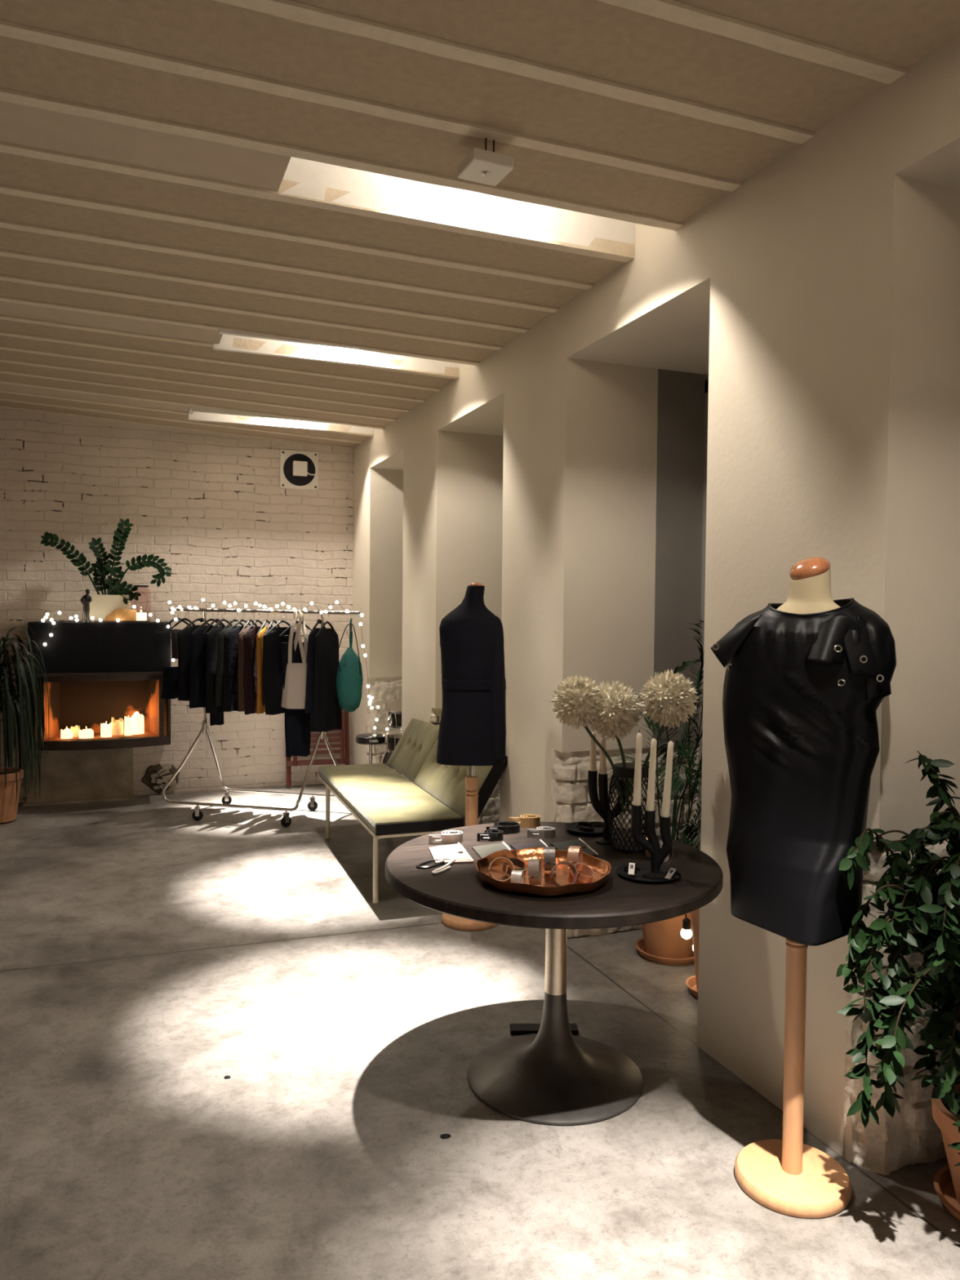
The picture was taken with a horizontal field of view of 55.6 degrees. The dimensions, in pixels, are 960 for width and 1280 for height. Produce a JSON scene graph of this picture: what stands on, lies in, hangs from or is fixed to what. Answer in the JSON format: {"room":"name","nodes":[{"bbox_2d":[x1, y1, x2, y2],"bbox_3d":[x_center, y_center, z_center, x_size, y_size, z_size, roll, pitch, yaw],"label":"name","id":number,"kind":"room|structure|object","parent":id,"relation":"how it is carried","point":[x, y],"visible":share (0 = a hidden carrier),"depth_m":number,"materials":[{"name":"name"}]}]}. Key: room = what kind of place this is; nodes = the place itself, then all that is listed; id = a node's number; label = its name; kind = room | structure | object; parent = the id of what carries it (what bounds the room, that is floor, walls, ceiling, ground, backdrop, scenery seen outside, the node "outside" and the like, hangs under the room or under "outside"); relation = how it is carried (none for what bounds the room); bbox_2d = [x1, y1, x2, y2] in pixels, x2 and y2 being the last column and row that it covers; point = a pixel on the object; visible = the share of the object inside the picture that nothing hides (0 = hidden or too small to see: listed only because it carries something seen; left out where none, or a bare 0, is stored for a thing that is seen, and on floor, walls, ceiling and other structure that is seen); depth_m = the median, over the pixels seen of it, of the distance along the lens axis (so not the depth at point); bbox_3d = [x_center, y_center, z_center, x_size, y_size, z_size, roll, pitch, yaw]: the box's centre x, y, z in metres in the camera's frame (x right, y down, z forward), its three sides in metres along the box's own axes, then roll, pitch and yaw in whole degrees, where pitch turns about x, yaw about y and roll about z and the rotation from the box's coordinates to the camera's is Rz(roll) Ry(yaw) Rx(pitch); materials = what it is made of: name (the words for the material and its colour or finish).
{"room":"clothing store","nodes":[
{"label":"clothing store","id":0,"kind":"room"},
{"bbox_2d":[0,407,353,802],"bbox_3d":[-3.279,-0.404,7.378,6.095,3.360,0.250,0,2,-21],"label":"wall","id":1,"kind":"structure","parent":0,"point":[213,506],"depth_m":7.57,"materials":[{"name":"brick"}]},
{"bbox_2d":[22,793,134,806],"bbox_3d":[-3.186,1.273,7.255,0.805,0.018,0.180,0,2,-21],"label":"trim","id":2,"kind":"structure","parent":1,"relation":"attached to","point":[132,797],"depth_m":7.18,"materials":[{"name":"paint"}]},
{"bbox_2d":[26,744,133,802],"bbox_3d":[-3.188,1.042,7.271,0.775,0.478,0.134,0,2,-21],"label":"fireplace base","id":3,"kind":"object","parent":1,"relation":"attached to","point":[67,775],"depth_m":7.22,"materials":[{"name":"paint"}]},
{"bbox_2d":[26,621,170,750],"bbox_3d":[-2.954,0.338,7.113,1.010,0.960,0.550,0,2,-21],"label":"fireplace","id":4,"kind":"object","parent":1,"relation":"attached to","point":[104,679],"visible":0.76,"depth_m":6.88,"materials":[{"name":"black"}]},
{"bbox_2d":[41,611,62,645],"bbox_3d":[-3.181,-0.086,6.768,0.132,0.248,0.091,0,2,-21],"label":"string lights","id":5,"kind":"object","parent":4,"relation":"on","point":[59,612],"depth_m":6.75,"materials":[{"name":"white plastic"}]},
{"bbox_2d":[80,588,92,622],"bbox_3d":[-2.990,-0.262,6.909,0.082,0.253,0.075,0,2,-21],"label":"figurine","id":6,"kind":"object","parent":4,"relation":"on","point":[86,599],"visible":0.98,"depth_m":6.90,"materials":[{"name":"brown metal"}]},
{"bbox_2d":[40,518,171,622],"bbox_3d":[-2.891,-0.546,7.066,0.947,0.811,0.184,0,2,-21],"label":"plant","id":7,"kind":"object","parent":4,"relation":"on","point":[100,606],"visible":0.98,"depth_m":7.06,"materials":[{"name":"green plant"}]},
{"bbox_2d":[93,620,150,622],"bbox_3d":[-2.763,-0.143,7.031,0.400,0.010,0.140,0,2,-21],"label":"board","id":8,"kind":"object","parent":4,"relation":"on","point":[95,620],"visible":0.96,"depth_m":6.96,"materials":[{"name":"wood"}]},
{"bbox_2d":[103,608,136,621],"bbox_3d":[-2.773,-0.194,7.011,0.234,0.095,0.100,0,2,-17],"label":"wood block","id":9,"kind":"object","parent":8,"relation":"on","point":[131,615],"visible":0.93,"depth_m":6.98,"materials":[{"name":"brown wood"}]},
{"bbox_2d":[131,585,151,621],"bbox_3d":[-2.637,-0.288,7.079,0.142,0.276,0.146,0,2,-21],"label":"glass lantern","id":10,"kind":"object","parent":8,"relation":"on","point":[140,594],"visible":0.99,"depth_m":7.03,"materials":[{"name":"white"}]},
{"bbox_2d":[141,764,179,794],"bbox_3d":[-2.637,1.153,7.516,0.302,0.257,0.061,0,2,-21],"label":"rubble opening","id":11,"kind":"object","parent":1,"relation":"attached to","point":[156,777],"visible":0.92,"depth_m":7.51,"materials":[{"name":"beige wood"}]},
{"bbox_2d":[201,598,318,611],"label":"string lights","id":12,"kind":"object","parent":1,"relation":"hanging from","point":[294,609],"depth_m":6.71,"materials":[{"name":"white plastic"}]},
{"bbox_2d":[280,449,318,490],"bbox_3d":[-1.554,-1.469,7.847,0.330,0.330,0.055,0,2,-21],"label":"ventilation unit","id":13,"kind":"object","parent":1,"relation":"attached to","point":[299,469],"visible":1,"depth_m":7.84,"materials":[{"name":"beige plastic"}]},
{"bbox_2d":[0,783,959,1279],"bbox_3d":[-0.675,1.511,2.827,7.600,0.120,10.850,0,2,-21],"label":"floor","id":14,"kind":"structure","parent":0,"point":[153,954],"depth_m":2.88,"materials":[{"name":"concrete"}]},
{"bbox_2d":[0,767,23,822],"bbox_3d":[-3.463,1.118,6.528,0.338,0.348,0.338,0,2,-21],"label":"pot","id":15,"kind":"object","parent":14,"relation":"on","point":[9,800],"depth_m":6.47,"materials":[{"name":"ceramic"}]},
{"bbox_2d":[0,623,50,822],"bbox_3d":[-3.460,0.586,6.507,0.706,1.413,0.687,0,2,-21],"label":"potted plant","id":16,"kind":"object","parent":14,"relation":"on","point":[10,777],"visible":1,"depth_m":6.46,"materials":[{"name":"plant"}]},
{"bbox_2d":[161,607,359,826],"bbox_3d":[-1.619,0.539,6.752,1.530,1.546,0.590,1,2,14],"label":"clothes rack","id":17,"kind":"object","parent":14,"relation":"on","point":[197,815],"visible":0.87,"depth_m":6.71,"materials":[{"name":"silver metal"}]},
{"bbox_2d":[155,607,191,658],"bbox_3d":[-2.288,-0.054,6.893,0.326,0.391,0.075,-1,2,-30],"label":"clothes hanger","id":18,"kind":"object","parent":17,"relation":"hanging from","point":[174,636],"visible":0.59,"depth_m":6.88,"materials":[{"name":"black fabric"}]},
{"bbox_2d":[160,607,195,698],"bbox_3d":[-2.235,0.095,6.883,0.340,0.687,0.160,0,2,-28],"label":"skirt","id":19,"kind":"object","parent":17,"relation":"hanging from","point":[170,681],"visible":0.51,"depth_m":6.82,"materials":[{"name":"black fabric"}]},
{"bbox_2d":[177,607,209,701],"bbox_3d":[-2.121,0.103,6.865,0.108,0.698,0.400,2,2,33],"label":"coat","id":20,"kind":"object","parent":17,"relation":"hanging from","point":[184,636],"visible":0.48,"depth_m":6.72,"materials":[{"name":"black fabric"}]},
{"bbox_2d":[189,607,222,708],"bbox_3d":[-2.020,0.129,6.837,0.109,0.745,0.401,2,2,33],"label":"dress","id":21,"kind":"object","parent":17,"relation":"hanging from","point":[198,640],"visible":0.53,"depth_m":6.72,"materials":[{"name":"black fabric"}]},
{"bbox_2d":[202,608,224,725],"bbox_3d":[-1.979,0.200,6.832,0.058,0.884,0.306,1,2,25],"label":"trousers","id":22,"kind":"object","parent":17,"relation":"hanging from","point":[217,718],"visible":0.29,"depth_m":6.81,"materials":[{"name":"black fabric"}]},
{"bbox_2d":[205,608,232,713],"bbox_3d":[-1.919,0.149,6.816,0.103,0.778,0.420,1,2,21],"label":"jacket","id":23,"kind":"object","parent":17,"relation":"hanging from","point":[212,635],"visible":0.47,"depth_m":6.65,"materials":[{"name":"black fabric"}]},
{"bbox_2d":[214,608,244,706],"bbox_3d":[-1.824,0.123,6.794,0.076,0.722,0.380,2,2,31],"label":"dress","id":24,"kind":"object","parent":17,"relation":"hanging from","point":[219,689],"visible":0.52,"depth_m":6.65,"materials":[{"name":"black fabric"}]},
{"bbox_2d":[222,608,250,711],"bbox_3d":[-1.767,0.145,6.776,0.082,0.762,0.380,2,2,33],"label":"blouse","id":25,"kind":"object","parent":17,"relation":"hanging from","point":[230,637],"visible":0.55,"depth_m":6.66,"materials":[{"name":"black fabric"}]},
{"bbox_2d":[237,608,257,711],"bbox_3d":[-1.700,0.142,6.761,0.092,0.753,0.344,1,2,17],"label":"dress","id":26,"kind":"object","parent":17,"relation":"hanging from","point":[241,706],"visible":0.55,"depth_m":6.62,"materials":[{"name":"brown fabric"}]},
{"bbox_2d":[243,608,265,714],"bbox_3d":[-1.650,0.154,6.749,0.073,0.774,0.319,1,2,26],"label":"dress","id":27,"kind":"object","parent":17,"relation":"hanging from","point":[250,636],"visible":0.5,"depth_m":6.66,"materials":[{"name":"fabric"}]},
{"bbox_2d":[255,608,273,713],"bbox_3d":[-1.574,0.152,6.730,0.081,0.766,0.339,1,2,13],"label":"dress","id":28,"kind":"object","parent":17,"relation":"hanging from","point":[260,708],"visible":0.44,"depth_m":6.60,"materials":[{"name":"yellow fabric"}]},
{"bbox_2d":[262,608,279,705],"bbox_3d":[-1.520,0.120,6.715,0.075,0.700,0.347,1,2,13],"label":"blouse","id":29,"kind":"object","parent":17,"relation":"hanging from","point":[269,627],"visible":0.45,"depth_m":6.57,"materials":[{"name":"brown fabric"}]},
{"bbox_2d":[263,608,298,715],"bbox_3d":[-1.447,0.157,6.698,0.086,0.769,0.380,2,2,32],"label":"tunic","id":30,"kind":"object","parent":17,"relation":"hanging from","point":[273,666],"visible":0.62,"depth_m":6.61,"materials":[{"name":"black fabric"}]},
{"bbox_2d":[280,609,307,708],"bbox_3d":[-1.327,0.139,6.628,0.236,0.716,0.145,0,2,-9],"label":"tote bag","id":31,"kind":"object","parent":17,"relation":"hanging from","point":[294,692],"visible":0.76,"depth_m":6.58,"materials":[{"name":"beige fabric"}]},
{"bbox_2d":[279,608,311,757],"bbox_3d":[-1.332,0.315,6.678,0.312,1.080,0.130,0,2,-28],"label":"trousers","id":32,"kind":"object","parent":17,"relation":"hanging from","point":[297,722],"visible":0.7,"depth_m":6.63,"materials":[{"name":"black fabric"}]},
{"bbox_2d":[304,609,325,713],"bbox_3d":[-1.164,0.151,6.628,0.124,0.744,0.300,2,2,31],"label":"cardigan","id":33,"kind":"object","parent":17,"relation":"hanging from","point":[312,636],"visible":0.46,"depth_m":6.53,"materials":[{"name":"black fabric"}]},
{"bbox_2d":[310,609,342,732],"bbox_3d":[-1.119,0.222,6.621,0.126,0.881,0.302,2,2,34],"label":"dress","id":34,"kind":"object","parent":17,"relation":"hanging from","point":[326,716],"visible":0.89,"depth_m":6.57,"materials":[{"name":"black fabric"}]},
{"bbox_2d":[336,610,363,711],"bbox_3d":[-0.941,0.152,6.572,0.177,0.733,0.147,1,2,18],"label":"tote bag","id":35,"kind":"object","parent":17,"relation":"hanging from","point":[349,679],"visible":1,"depth_m":6.53,"materials":[{"name":"teal fabric"}]},
{"bbox_2d":[286,708,349,786],"bbox_3d":[-1.411,0.831,7.928,0.550,0.854,0.158,0,2,-19],"label":"folding chair","id":36,"kind":"object","parent":14,"relation":"on","point":[344,745],"visible":0.34,"depth_m":7.94,"materials":[{"name":"red wood"}]},
{"bbox_2d":[355,733,385,764],"bbox_3d":[-0.849,1.020,7.126,0.292,0.557,0.283,0,2,-21],"label":"stool","id":37,"kind":"object","parent":14,"relation":"on","point":[370,739],"visible":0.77,"depth_m":7.07,"materials":[{"name":"black leather"}]},
{"bbox_2d":[381,699,401,774],"bbox_3d":[-0.568,0.891,7.228,0.525,0.819,0.497,-1,2,-39],"label":"drum kit","id":38,"kind":"object","parent":14,"relation":"on","point":[393,708],"visible":0.26,"depth_m":7.10,"materials":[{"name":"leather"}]},
{"bbox_2d":[318,718,507,903],"bbox_3d":[-0.475,0.965,5.557,0.736,0.796,1.744,0,2,-19],"label":"sofa","id":39,"kind":"object","parent":14,"relation":"on","point":[384,801],"visible":0.85,"depth_m":5.25,"materials":[{"name":"green fabric"}]},
{"bbox_2d":[318,763,411,794],"bbox_3d":[-0.771,0.905,6.002,0.475,0.077,0.705,0,2,-19],"label":"seat cushion","id":40,"kind":"object","parent":39,"relation":"on","point":[332,776],"depth_m":5.93,"materials":[{"name":"green fabric"}]},
{"bbox_2d":[337,781,462,834],"bbox_3d":[-0.480,0.934,5.179,0.475,0.077,1.030,0,2,-19],"label":"seat cushion","id":41,"kind":"object","parent":39,"relation":"on","point":[384,807],"depth_m":4.97,"materials":[{"name":"green fabric"}]},
{"bbox_2d":[386,718,439,782],"bbox_3d":[-0.421,0.734,6.119,0.257,0.371,0.705,0,2,-19],"label":"cushion","id":42,"kind":"object","parent":39,"relation":"on","point":[419,737],"depth_m":6.04,"materials":[{"name":"green fabric"}]},
{"bbox_2d":[413,737,507,818],"bbox_3d":[-0.130,0.764,5.297,0.257,0.371,1.030,0,2,-19],"label":"cushion","id":43,"kind":"object","parent":39,"relation":"on","point":[446,783],"depth_m":5.12,"materials":[{"name":"green fabric"}]},
{"bbox_2d":[441,582,497,931],"bbox_3d":[-0.039,0.558,4.505,0.292,1.686,0.292,0,2,0],"label":"mannequin","id":44,"kind":"object","parent":14,"relation":"on","point":[471,795],"visible":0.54,"depth_m":4.48,"materials":[{"name":"brown wood"}]},
{"bbox_2d":[435,585,506,765],"bbox_3d":[-0.041,0.167,4.493,0.347,0.868,0.265,1,2,0],"label":"dress","id":45,"kind":"object","parent":44,"relation":"attached to","point":[472,731],"visible":1,"depth_m":4.39,"materials":[{"name":"black fabric"}]},
{"bbox_2d":[509,1023,578,1034],"bbox_3d":[0.235,1.434,3.354,0.250,0.016,0.060,0,2,-1],"label":"box","id":46,"kind":"object","parent":14,"relation":"on","point":[515,1028],"visible":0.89,"depth_m":3.34,"materials":[{"name":"black metal"}]},
{"bbox_2d":[385,822,723,1124],"bbox_3d":[0.233,1.088,3.007,1.090,0.730,1.090,0,2,-21],"label":"round table","id":47,"kind":"object","parent":14,"relation":"on","point":[553,1075],"visible":0.78,"depth_m":2.86,"materials":[{"name":"brown wood"}]},
{"bbox_2d":[416,842,474,874],"bbox_3d":[-0.102,0.713,2.988,0.176,0.015,0.364,1,2,7],"label":"clutch","id":48,"kind":"object","parent":47,"relation":"on","point":[451,854],"visible":1,"depth_m":2.99,"materials":[{"name":"beige leather"}]},
{"bbox_2d":[428,830,462,844],"bbox_3d":[-0.115,0.697,3.200,0.069,0.032,0.121,2,3,41],"label":"belt","id":49,"kind":"object","parent":47,"relation":"on","point":[447,837],"visible":0.99,"depth_m":3.18,"materials":[{"name":"beige leather"}]},
{"bbox_2d":[476,829,503,841],"bbox_3d":[0.041,0.699,3.244,0.066,0.028,0.092,2,2,34],"label":"belt","id":50,"kind":"object","parent":47,"relation":"on","point":[489,835],"visible":1,"depth_m":3.23,"materials":[{"name":"black leather"}]},
{"bbox_2d":[471,841,511,858],"bbox_3d":[0.049,0.713,3.066,0.121,0.011,0.216,0,2,-13],"label":"clutch","id":51,"kind":"object","parent":47,"relation":"on","point":[482,851],"visible":0.52,"depth_m":3.09,"materials":[{"name":"grey leather"}]},
{"bbox_2d":[486,821,519,834],"bbox_3d":[0.085,0.695,3.365,0.126,0.028,0.098,0,2,-1],"label":"belt","id":52,"kind":"object","parent":47,"relation":"on","point":[508,827],"visible":0.77,"depth_m":3.34,"materials":[{"name":"black leather"}]},
{"bbox_2d":[508,813,540,827],"bbox_3d":[0.174,0.689,3.453,0.116,0.036,0.070,-1,2,-40],"label":"belt","id":53,"kind":"object","parent":47,"relation":"on","point":[527,820],"visible":0.93,"depth_m":3.44,"materials":[{"name":"beige leather"}]},
{"bbox_2d":[510,839,547,849],"bbox_3d":[0.184,0.713,3.105,0.123,0.011,0.207,0,2,-15],"label":"clutch","id":54,"kind":"object","parent":47,"relation":"on","point":[540,843],"visible":0.48,"depth_m":3.15,"materials":[{"name":"black leather"}]},
{"bbox_2d":[527,826,555,838],"bbox_3d":[0.227,0.699,3.299,0.097,0.028,0.064,-1,2,-39],"label":"belt","id":55,"kind":"object","parent":47,"relation":"on","point":[543,832],"visible":1,"depth_m":3.29,"materials":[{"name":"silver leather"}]},
{"bbox_2d":[475,847,610,895],"bbox_3d":[0.194,0.710,2.784,0.414,0.044,0.413,0,2,0],"label":"copper tray","id":56,"kind":"object","parent":47,"relation":"on","point":[601,868],"visible":0.69,"depth_m":2.80,"materials":[{"name":"brown metal"}]},
{"bbox_2d":[487,857,514,882],"bbox_3d":[0.062,0.686,2.706,0.078,0.074,0.068,0,2,-11],"label":"leather cuff","id":57,"kind":"object","parent":56,"relation":"in","point":[504,860],"visible":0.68,"depth_m":2.71,"materials":[{"name":"brown"}]},
{"bbox_2d":[502,857,526,875],"bbox_3d":[0.105,0.702,2.814,0.072,0.041,0.079,0,2,-3],"label":"leather cuff","id":58,"kind":"object","parent":56,"relation":"in","point":[517,862],"visible":0.68,"depth_m":2.83,"materials":[{"name":"brown"}]},
{"bbox_2d":[511,870,524,884],"bbox_3d":[0.109,0.702,2.653,0.032,0.058,0.053,1,2,14],"label":"leather cuff","id":59,"kind":"object","parent":56,"relation":"in","point":[517,876],"visible":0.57,"depth_m":2.64,"materials":[{"name":"silver metal"}]},
{"bbox_2d":[528,858,542,886],"bbox_3d":[0.163,0.691,2.696,0.038,0.082,0.076,1,2,9],"label":"leather cuff","id":60,"kind":"object","parent":56,"relation":"in","point":[534,864],"visible":0.9,"depth_m":2.67,"materials":[{"name":"silver"}]},
{"bbox_2d":[543,846,555,871],"bbox_3d":[0.218,0.683,2.841,0.037,0.072,0.073,1,2,7],"label":"leather cuff","id":61,"kind":"object","parent":56,"relation":"in","point":[549,852],"visible":0.98,"depth_m":2.81,"materials":[{"name":"grey metal"}]},
{"bbox_2d":[549,861,577,886],"bbox_3d":[0.244,0.691,2.664,0.078,0.084,0.059,0,2,-16],"label":"leather cuff","id":62,"kind":"object","parent":56,"relation":"in","point":[570,864],"visible":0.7,"depth_m":2.67,"materials":[{"name":"brown leather"}]},
{"bbox_2d":[567,845,582,870],"bbox_3d":[0.297,0.682,2.845,0.037,0.072,0.073,1,2,19],"label":"leather cuff","id":63,"kind":"object","parent":56,"relation":"in","point":[575,854],"visible":0.74,"depth_m":2.83,"materials":[{"name":"beige"}]},
{"bbox_2d":[571,862,594,883],"bbox_3d":[0.309,0.701,2.734,0.069,0.049,0.070,1,2,14],"label":"leather cuff","id":64,"kind":"object","parent":56,"relation":"in","point":[579,866],"visible":0.8,"depth_m":2.75,"materials":[{"name":"beige"}]},
{"bbox_2d":[550,837,598,856],"bbox_3d":[0.324,0.714,3.126,0.121,0.011,0.217,0,2,-14],"label":"clutch","id":65,"kind":"object","parent":47,"relation":"on","point":[564,845],"visible":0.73,"depth_m":3.14,"materials":[{"name":"black leather"}]},
{"bbox_2d":[564,821,613,836],"bbox_3d":[0.406,0.704,3.384,0.180,0.016,0.180,0,2,-21],"label":"dish","id":66,"kind":"object","parent":47,"relation":"on","point":[571,827],"visible":0.52,"depth_m":3.37,"materials":[{"name":"black ceramic"}]},
{"bbox_2d":[576,821,594,832],"bbox_3d":[0.390,0.692,3.368,0.066,0.027,0.068,2,2,36],"label":"bangle","id":67,"kind":"object","parent":66,"relation":"on","point":[581,824],"visible":1,"depth_m":3.35,"materials":[{"name":"black leather"}]},
{"bbox_2d":[588,821,604,827],"bbox_3d":[0.438,0.691,3.408,0.064,0.025,0.069,1,2,8],"label":"bangle","id":68,"kind":"object","parent":66,"relation":"on","point":[597,824],"visible":0.76,"depth_m":3.38,"materials":[{"name":"black leather"}]},
{"bbox_2d":[587,769,626,844],"bbox_3d":[0.450,0.590,3.228,0.127,0.254,0.080,0,2,-21],"label":"candle holder","id":69,"kind":"object","parent":47,"relation":"on","point":[600,805],"visible":0.7,"depth_m":3.21,"materials":[{"name":"black metal"}]},
{"bbox_2d":[589,731,596,771],"bbox_3d":[0.401,0.389,3.225,0.025,0.148,0.025,0,2,-21],"label":"taper candle","id":70,"kind":"object","parent":69,"relation":"on","point":[593,744],"visible":0.84,"depth_m":3.22,"materials":[{"name":"beige wax"}]},
{"bbox_2d":[599,736,606,774],"bbox_3d":[0.436,0.403,3.221,0.025,0.142,0.025,0,2,-21],"label":"taper candle","id":71,"kind":"object","parent":69,"relation":"on","point":[602,769],"visible":0.78,"depth_m":3.21,"materials":[{"name":"beige wax"}]},
{"bbox_2d":[608,762,648,853],"bbox_3d":[0.518,0.577,3.140,0.149,0.290,0.149,0,2,-21],"label":"vase","id":72,"kind":"object","parent":47,"relation":"on","point":[622,771],"visible":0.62,"depth_m":3.10,"materials":[{"name":"black metal"}]},
{"bbox_2d":[549,674,625,811],"bbox_3d":[0.361,0.353,3.157,0.242,0.475,0.194,0,2,-21],"label":"flower","id":73,"kind":"object","parent":72,"relation":"in","point":[573,700],"visible":0.91,"depth_m":3.09,"materials":[{"name":"beige plant"}]},
{"bbox_2d":[588,679,643,812],"bbox_3d":[0.454,0.364,3.143,0.209,0.454,0.218,0,2,-21],"label":"flower","id":74,"kind":"object","parent":72,"relation":"in","point":[619,710],"visible":0.89,"depth_m":3.09,"materials":[{"name":"beige plant"}]},
{"bbox_2d":[639,668,699,791],"bbox_3d":[0.637,0.345,3.089,0.204,0.499,0.205,0,2,-21],"label":"flower","id":75,"kind":"object","parent":72,"relation":"in","point":[668,698],"visible":0.97,"depth_m":3.04,"materials":[{"name":"beige plant"}]},
{"bbox_2d":[616,862,681,883],"bbox_3d":[0.525,0.726,2.829,0.198,0.010,0.198,0,2,-21],"label":"plate","id":76,"kind":"object","parent":47,"relation":"on","point":[637,877],"visible":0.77,"depth_m":2.82,"materials":[{"name":"black metal"}]},
{"bbox_2d":[623,862,639,875],"bbox_3d":[0.469,0.704,2.811,0.050,0.027,0.055,1,2,13],"label":"bracelet","id":77,"kind":"object","parent":76,"relation":"on","point":[631,868],"visible":1,"depth_m":2.81,"materials":[{"name":"black leather"}]},
{"bbox_2d":[631,804,672,879],"bbox_3d":[0.531,0.622,2.814,0.111,0.220,0.089,0,2,-21],"label":"candle holder","id":78,"kind":"object","parent":76,"relation":"on","point":[658,855],"visible":0.98,"depth_m":2.80,"materials":[{"name":"black metal"}]},
{"bbox_2d":[632,729,642,805],"bbox_3d":[0.488,0.395,2.818,0.025,0.234,0.025,0,2,-21],"label":"taper candle","id":79,"kind":"object","parent":78,"relation":"on","point":[637,771],"visible":1,"depth_m":2.81,"materials":[{"name":"beige wax"}]},
{"bbox_2d":[645,735,657,811],"bbox_3d":[0.530,0.411,2.813,0.029,0.234,0.025,0,2,-21],"label":"taper candle","id":80,"kind":"object","parent":78,"relation":"on","point":[651,777],"visible":1,"depth_m":2.80,"materials":[{"name":"beige wax"}]},
{"bbox_2d":[658,839,673,864],"bbox_3d":[0.576,0.660,2.841,0.025,0.075,0.076,2,3,43],"label":"leather cuff","id":81,"kind":"object","parent":78,"relation":"hanging from","point":[668,858],"visible":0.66,"depth_m":2.85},
{"bbox_2d":[661,737,673,817],"bbox_3d":[0.577,0.423,2.804,0.033,0.245,0.027,0,2,-21],"label":"taper candle","id":82,"kind":"object","parent":78,"relation":"on","point":[668,779],"visible":1,"depth_m":2.79,"materials":[{"name":"beige wax"}]},
{"bbox_2d":[664,867,681,879],"bbox_3d":[0.582,0.708,2.761,0.050,0.025,0.056,2,2,40],"label":"bracelet","id":83,"kind":"object","parent":76,"relation":"on","point":[669,874],"visible":1,"depth_m":2.76,"materials":[{"name":"black leather"}]},
{"bbox_2d":[597,619,704,965],"bbox_3d":[0.904,0.668,3.971,0.764,1.519,0.586,0,2,-21],"label":"potted palm","id":84,"kind":"object","parent":14,"relation":"on","point":[662,942],"visible":0.38,"depth_m":4.00,"materials":[{"name":"plant"}]},
{"bbox_2d":[641,912,693,958],"bbox_3d":[0.860,1.251,4.114,0.328,0.318,0.328,0,2,-21],"label":"pot","id":85,"kind":"object","parent":84,"relation":"on","point":[663,939],"depth_m":4.01,"materials":[{"name":"ceramic"}]},
{"bbox_2d":[674,817,693,951],"bbox_3d":[0.869,1.026,3.808,0.092,0.550,0.146,0,2,-21],"label":"festoon lights","id":86,"kind":"object","parent":84,"relation":"hanging from","point":[686,932],"visible":0.5,"depth_m":3.77,"materials":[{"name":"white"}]},
{"bbox_2d":[682,918,690,929],"bbox_3d":[0.858,1.179,3.777,0.032,0.044,0.032,0,2,-21],"label":"socket","id":87,"kind":"object","parent":86,"relation":"attached to","point":[686,922],"depth_m":3.77,"materials":[{"name":"black plastic"}]},
{"bbox_2d":[685,908,699,998],"bbox_3d":[1.006,1.004,3.649,0.320,0.870,0.298,0,2,-10],"label":"planter","id":88,"kind":"object","parent":14,"relation":"on","point":[691,982],"visible":0.03,"depth_m":3.67,"materials":[{"name":"ceramic"}]},
{"bbox_2d":[734,556,851,1218],"bbox_3d":[0.856,0.627,2.447,0.300,1.700,0.300,1,2,20],"label":"mannequin","id":89,"kind":"object","parent":14,"relation":"on","point":[789,1176],"visible":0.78,"depth_m":2.44,"materials":[{"name":"brown wood"}]},
{"bbox_2d":[711,597,896,946],"bbox_3d":[0.861,0.328,2.427,0.323,0.877,0.410,-1,3,-43],"label":"dress","id":90,"kind":"object","parent":89,"relation":"attached to","point":[802,694],"visible":0.98,"depth_m":2.33,"materials":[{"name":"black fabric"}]},
{"bbox_2d":[804,613,858,664],"bbox_3d":[0.891,-0.001,2.302,0.122,0.131,0.061,0,2,-22],"label":"drape","id":91,"kind":"object","parent":90,"relation":"hanging from","point":[829,638],"depth_m":2.30,"materials":[{"name":"black leather"}]},
{"bbox_2d":[835,751,959,1222],"bbox_3d":[1.343,0.871,2.235,0.814,1.235,0.664,0,2,-26],"label":"potted plant","id":92,"kind":"object","parent":14,"relation":"on","point":[928,903],"visible":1,"depth_m":2.25,"materials":[{"name":"plant"}]},
{"bbox_2d":[931,1077,959,1204],"bbox_3d":[1.351,1.344,2.359,0.328,0.258,0.328,0,2,-21],"label":"pot","id":93,"kind":"object","parent":92,"relation":"on","point":[947,1180],"depth_m":2.37,"materials":[{"name":"ceramic"}]},
{"bbox_2d":[0,0,959,449],"bbox_3d":[-0.648,-1.735,2.725,7.600,0.464,10.862,0,2,-21],"label":"ceiling","id":94,"kind":"structure","parent":0,"point":[255,219],"depth_m":2.92,"materials":[{"name":"beige wood"}]},
{"bbox_2d":[457,137,513,186],"bbox_3d":[0.016,-1.456,2.748,0.132,0.104,0.132,0,2,-24],"label":"emergency light","id":95,"kind":"object","parent":94,"relation":"hanging from","point":[485,166],"visible":1,"depth_m":2.72,"materials":[{"name":"beige plastic"}]},
{"bbox_2d":[351,33,959,1175],"bbox_3d":[1.281,-0.230,3.371,1.069,3.360,10.550,0,2,-21],"label":"wall","id":96,"kind":"structure","parent":0,"point":[560,473],"depth_m":3.07,"materials":[{"name":"white paint"}]},
{"bbox_2d":[366,684,388,731],"label":"string lights","id":97,"kind":"object","parent":96,"relation":"hanging from","point":[371,697],"depth_m":7.19,"materials":[{"name":"white plastic"}]},
{"bbox_2d":[697,373,708,849],"bbox_3d":[1.317,0.073,4.004,0.060,2.712,1.100,0,2,-21],"label":"window","id":98,"kind":"structure","parent":96,"relation":"in","point":[706,384],"depth_m":4.47,"materials":[{"name":"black glass"}]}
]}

